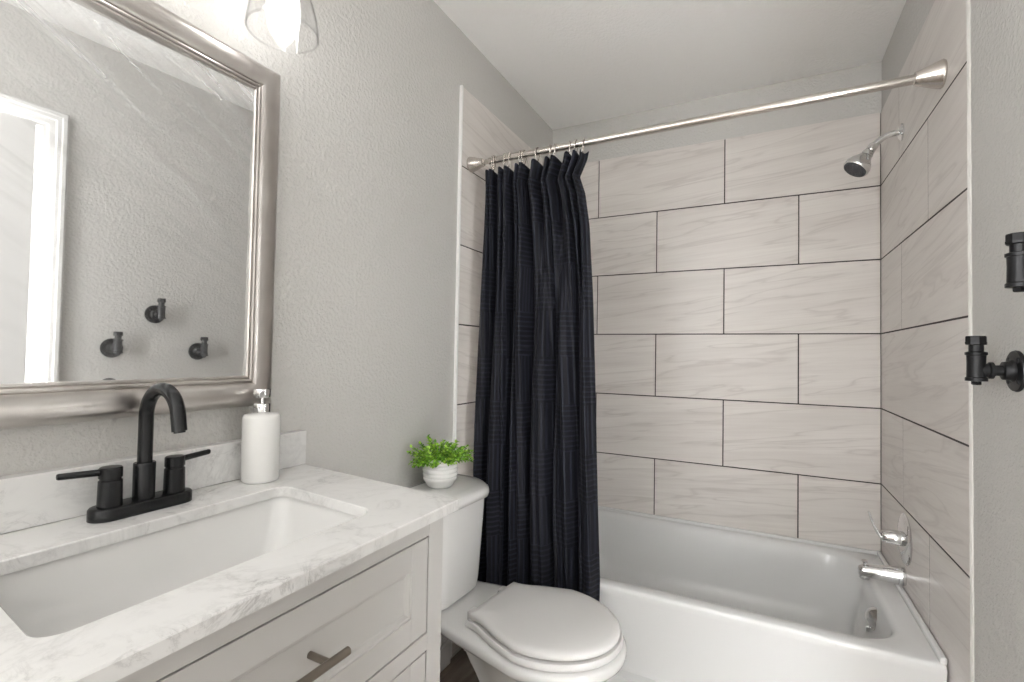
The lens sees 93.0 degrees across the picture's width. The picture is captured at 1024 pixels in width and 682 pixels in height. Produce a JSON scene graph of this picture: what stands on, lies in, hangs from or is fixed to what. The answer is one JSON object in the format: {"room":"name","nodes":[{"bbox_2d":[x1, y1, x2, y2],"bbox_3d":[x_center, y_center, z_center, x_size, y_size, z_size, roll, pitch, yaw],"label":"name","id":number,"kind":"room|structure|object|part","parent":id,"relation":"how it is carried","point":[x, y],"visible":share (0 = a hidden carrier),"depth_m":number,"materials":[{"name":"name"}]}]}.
{"room":"bathroom","nodes":[
{"label":"bathroom","id":0,"kind":"room"},
{"bbox_2d":[0,0,552,658],"bbox_3d":[-0.897,-0.042,0.637,0.113,2.415,4.860,0,-2,27],"label":"wall","id":1,"kind":"structure","parent":0,"point":[381,209],"depth_m":1.45,"materials":[{"name":"grey paint"}]},
{"bbox_2d":[0,0,280,429],"bbox_3d":[-0.698,-0.249,0.872,0.048,0.776,0.610,0,-2,27],"label":"wall mirror","id":2,"kind":"object","parent":1,"relation":"attached to","point":[139,147],"visible":0.95,"depth_m":0.87,"materials":[{"name":"grey metal"}]},
{"bbox_2d":[0,430,306,534],"bbox_3d":[-0.711,0.254,0.873,0.030,0.083,0.796,0,-2,27],"label":"backsplash","id":3,"kind":"structure","parent":1,"relation":"attached to","point":[33,498],"depth_m":0.82,"materials":[{"name":"white stone"}]},
{"bbox_2d":[246,0,318,53],"bbox_3d":[-0.625,-0.778,0.849,0.195,0.214,0.631,0,-2,27],"label":"vanity light","id":4,"kind":"object","parent":1,"relation":"attached to","point":[287,9],"visible":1,"depth_m":1.04,"materials":[{"name":"white glass"}]},
{"bbox_3d":[-0.493,-0.761,1.053,0.060,0.110,0.060,0,-2,27],"label":"bulb","id":5,"kind":"part","parent":4,"relation":"part of","materials":[{"name":"white glass"}]},
{"bbox_2d":[440,640,450,672],"bbox_3d":[-1.109,1.107,0.125,0.014,0.085,3.824,0,-2,27],"label":"baseboard","id":6,"kind":"structure","parent":1,"relation":"attached to","point":[445,650],"depth_m":1.79,"materials":[{"name":"white paint"}]},
{"bbox_3d":[-0.214,0.099,1.856,0.013,2.178,0.009,0,-2,27],"label":"edge trim","id":7,"kind":"part","parent":1,"relation":"part of","materials":[{"name":"white"}]},
{"bbox_2d":[440,648,478,681],"bbox_3d":[-0.210,1.218,0.247,1.722,0.100,4.870,0,-2,27],"label":"floor","id":8,"kind":"structure","parent":0,"point":[460,668],"depth_m":1.77,"materials":[{"name":"brown wood"}]},
{"bbox_2d":[116,518,442,681],"bbox_3d":[-0.509,0.745,0.738,0.512,0.859,0.740,0,-2,27],"label":"vanity cabinet","id":9,"kind":"object","parent":8,"relation":"on","point":[376,617],"visible":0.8,"depth_m":0.75,"materials":[{"name":"grey paint"}]},
{"bbox_2d":[0,464,458,681],"bbox_3d":[-0.498,0.306,0.748,0.520,0.020,0.821,0,-2,27],"label":"countertop","id":10,"kind":"structure","parent":9,"relation":"on","point":[111,648],"depth_m":0.66,"materials":[{"name":"white stone"}]},
{"bbox_2d":[56,383,210,523],"bbox_3d":[-0.651,0.184,0.862,0.174,0.225,0.174,1,-1,-17],"label":"faucet","id":11,"kind":"object","parent":10,"relation":"on","point":[110,506],"visible":1,"depth_m":0.84,"materials":[{"name":"black metal"}]},
{"bbox_3d":[-0.693,0.215,0.779,0.008,0.014,0.057,0,-2,33],"label":"lever","id":12,"kind":"part","parent":11,"relation":"part of","materials":[{"name":"black metal"}]},
{"bbox_3d":[-0.671,0.242,0.812,0.035,0.065,0.035,0,-2,27],"label":"handle","id":13,"kind":"part","parent":11,"relation":"part of","materials":[{"name":"black metal"}]},
{"bbox_3d":[-0.649,0.286,0.856,0.051,0.021,0.158,0,-2,27],"label":"plate","id":14,"kind":"part","parent":11,"relation":"part of","materials":[{"name":"black metal"}]},
{"bbox_3d":[-0.601,0.144,0.836,0.125,0.145,0.023,0,-2,27],"label":"spout","id":15,"kind":"part","parent":11,"relation":"part of","materials":[{"name":"black metal"}]},
{"bbox_3d":[-0.626,0.245,0.901,0.035,0.065,0.035,0,-2,27],"label":"handle","id":16,"kind":"part","parent":11,"relation":"part of","materials":[{"name":"black metal"}]},
{"bbox_3d":[-0.610,0.220,0.939,0.008,0.014,0.057,0,-2,22],"label":"lever","id":17,"kind":"part","parent":11,"relation":"part of","materials":[{"name":"black metal"}]},
{"bbox_2d":[0,496,357,637],"bbox_3d":[-0.470,0.384,0.743,0.335,0.134,0.541,0,-2,27],"label":"sink","id":18,"kind":"object","parent":10,"relation":"in","point":[69,593],"visible":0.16,"depth_m":0.79,"materials":[{"name":"white ceramic"}]},
{"bbox_2d":[240,388,280,483],"bbox_3d":[-0.547,0.204,1.061,0.076,0.199,0.076,0,-2,27],"label":"soap dispenser","id":19,"kind":"object","parent":10,"relation":"on","point":[261,429],"visible":1,"depth_m":1.03,"materials":[{"name":"white ceramic"}]},
{"bbox_3d":[-0.300,0.451,0.633,0.047,0.012,0.196,0,-2,27],"label":"handle","id":20,"kind":"part","parent":9,"relation":"part of","materials":[{"name":"brown metal"}]},
{"bbox_3d":[-0.322,0.694,0.643,0.020,0.220,0.642,0,-2,27],"label":"drawer","id":21,"kind":"part","parent":9,"relation":"part of","materials":[{"name":"grey paint"}]},
{"bbox_2d":[408,474,626,681],"bbox_3d":[-0.019,0.840,1.450,0.725,0.722,0.426,0,-2,27],"label":"toilet","id":22,"kind":"object","parent":8,"relation":"on","point":[514,632],"visible":0.73,"depth_m":1.35,"materials":[{"name":"white ceramic"}]},
{"bbox_2d":[407,434,473,488],"bbox_3d":[-0.224,0.397,1.590,0.208,0.162,0.256,0,-2,27],"label":"potted plant","id":23,"kind":"object","parent":22,"relation":"on","point":[440,468],"visible":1,"depth_m":1.56,"materials":[{"name":"green plant"}]},
{"bbox_3d":[-0.236,0.431,1.603,0.116,0.095,0.116,0,-2,27],"label":"pot","id":24,"kind":"part","parent":23,"relation":"part of","materials":[{"name":"white ceramic"}]},
{"bbox_3d":[-0.228,0.497,1.576,0.235,0.038,0.414,0,-2,27],"label":"tank lid","id":25,"kind":"part","parent":22,"relation":"part of","materials":[{"name":"white ceramic"}]},
{"bbox_3d":[-0.235,0.664,1.574,0.215,0.296,0.392,0,-2,27],"label":"tank","id":26,"kind":"part","parent":22,"relation":"part of","materials":[{"name":"white ceramic"}]},
{"bbox_3d":[-0.015,1.007,1.424,0.693,0.388,0.392,0,-2,27],"label":"bowl","id":27,"kind":"part","parent":22,"relation":"part of","materials":[{"name":"white ceramic"}]},
{"bbox_3d":[0.102,0.803,1.371,0.418,0.018,0.376,0,-2,27],"label":"seat","id":28,"kind":"part","parent":22,"relation":"part of","materials":[{"name":"white plastic"}]},
{"bbox_3d":[0.103,0.779,1.371,0.402,0.024,0.356,0,-2,27],"label":"seat lid","id":29,"kind":"part","parent":22,"relation":"part of","materials":[{"name":"white plastic"}]},
{"bbox_2d":[464,505,947,681],"bbox_3d":[0.656,1.031,1.939,1.468,0.388,0.834,0,-2,27],"label":"bathtub","id":30,"kind":"object","parent":8,"relation":"on","point":[690,601],"visible":0.67,"depth_m":1.65,"materials":[{"name":"white ceramic"}]},
{"bbox_3d":[1.210,0.976,1.646,0.020,0.018,0.007,0,-2,27],"label":"overflow lever","id":31,"kind":"part","parent":30,"relation":"part of","materials":[{"name":"silver metal"}]},
{"bbox_2d":[433,0,905,129],"bbox_3d":[-0.166,-1.296,0.309,1.722,0.100,4.870,0,-2,27],"label":"ceiling","id":32,"kind":"structure","parent":0,"point":[574,62],"depth_m":1.95,"materials":[{"name":"white paint"}]},
{"bbox_2d":[552,61,881,551],"bbox_3d":[0.889,0.032,2.388,1.487,2.415,0.110,0,-2,27],"label":"wall","id":33,"kind":"structure","parent":0,"point":[736,263],"depth_m":2.24,"materials":[{"name":"white tile"}]},
{"bbox_2d":[881,0,1023,681],"bbox_3d":[0.508,-0.036,-0.085,0.112,2.415,4.860,0,-2,27],"label":"wall","id":34,"kind":"structure","parent":0,"point":[952,189],"depth_m":1.23,"materials":[{"name":"beige tile"}]},
{"bbox_2d":[467,59,947,172],"bbox_3d":[0.503,-0.718,1.625,1.476,0.102,0.076,0,-2,24],"label":"curtain rod","id":35,"kind":"object","parent":34,"relation":"attached to","point":[933,76],"visible":1,"depth_m":1.51,"materials":[{"name":"silver metal"}]},
{"bbox_2d":[467,157,484,172],"bbox_3d":[-0.138,-0.701,1.921,0.062,0.061,0.061,0,-2,27],"label":"curtain rod bracket","id":36,"kind":"object","parent":35,"relation":"on","point":[474,164],"depth_m":1.90,"materials":[{"name":"silver metal"}]},
{"bbox_2d":[473,149,599,601],"bbox_3d":[0.085,0.214,1.769,0.499,1.793,0.109,0,-2,24],"label":"shower curtain","id":37,"kind":"object","parent":35,"relation":"hanging from","point":[535,436],"visible":0.89,"depth_m":1.76,"materials":[{"name":"black fabric"}]},
{"bbox_2d":[913,59,947,88],"bbox_3d":[1.146,-0.727,1.337,0.062,0.075,0.075,0,-2,27],"label":"curtain rod bracket","id":38,"kind":"object","parent":35,"relation":"on","point":[933,76],"depth_m":1.32,"materials":[{"name":"silver metal"}]},
{"bbox_2d":[843,123,903,176],"bbox_3d":[1.290,-0.681,1.737,0.174,0.172,0.090,0,-2,27],"label":"shower","id":39,"kind":"object","parent":34,"relation":"attached to","point":[859,165],"visible":1,"depth_m":1.73,"materials":[{"name":"silver metal"}]},
{"bbox_3d":[1.334,-0.719,1.733,0.092,0.055,0.022,0,-2,27],"label":"arm","id":40,"kind":"part","parent":39,"relation":"part of","materials":[{"name":"silver metal"}]},
{"bbox_2d":[858,559,906,585],"bbox_3d":[1.279,0.800,1.684,0.131,0.066,0.057,0,-2,27],"label":"tub spout","id":41,"kind":"object","parent":34,"relation":"attached to","point":[897,575],"visible":1,"depth_m":1.67,"materials":[{"name":"silver metal"}]},
{"bbox_2d":[868,511,912,565],"bbox_3d":[1.288,0.672,1.672,0.105,0.170,0.170,0,-2,27],"label":"shower valve","id":42,"kind":"object","parent":34,"relation":"attached to","point":[901,537],"visible":1,"depth_m":1.64,"materials":[{"name":"silver metal"}]},
{"bbox_3d":[1.267,0.643,1.684,0.055,0.096,0.030,0,-2,27],"label":"lever","id":43,"kind":"part","parent":42,"relation":"part of","materials":[{"name":"silver metal"}]},
{"bbox_2d":[964,336,1023,391],"bbox_3d":[0.946,0.044,0.960,0.078,0.110,0.081,0,-2,27],"label":"hook","id":44,"kind":"object","parent":34,"relation":"attached to","point":[1011,370],"visible":1,"depth_m":0.95,"materials":[{"name":"black metal"}]},
{"bbox_2d":[1004,232,1023,291],"bbox_3d":[0.865,-0.125,0.801,0.078,0.110,0.081,0,-2,27],"label":"hook","id":45,"kind":"object","parent":34,"relation":"attached to","point":[1014,258],"visible":1,"depth_m":0.80,"materials":[{"name":"black metal"}]}
]}

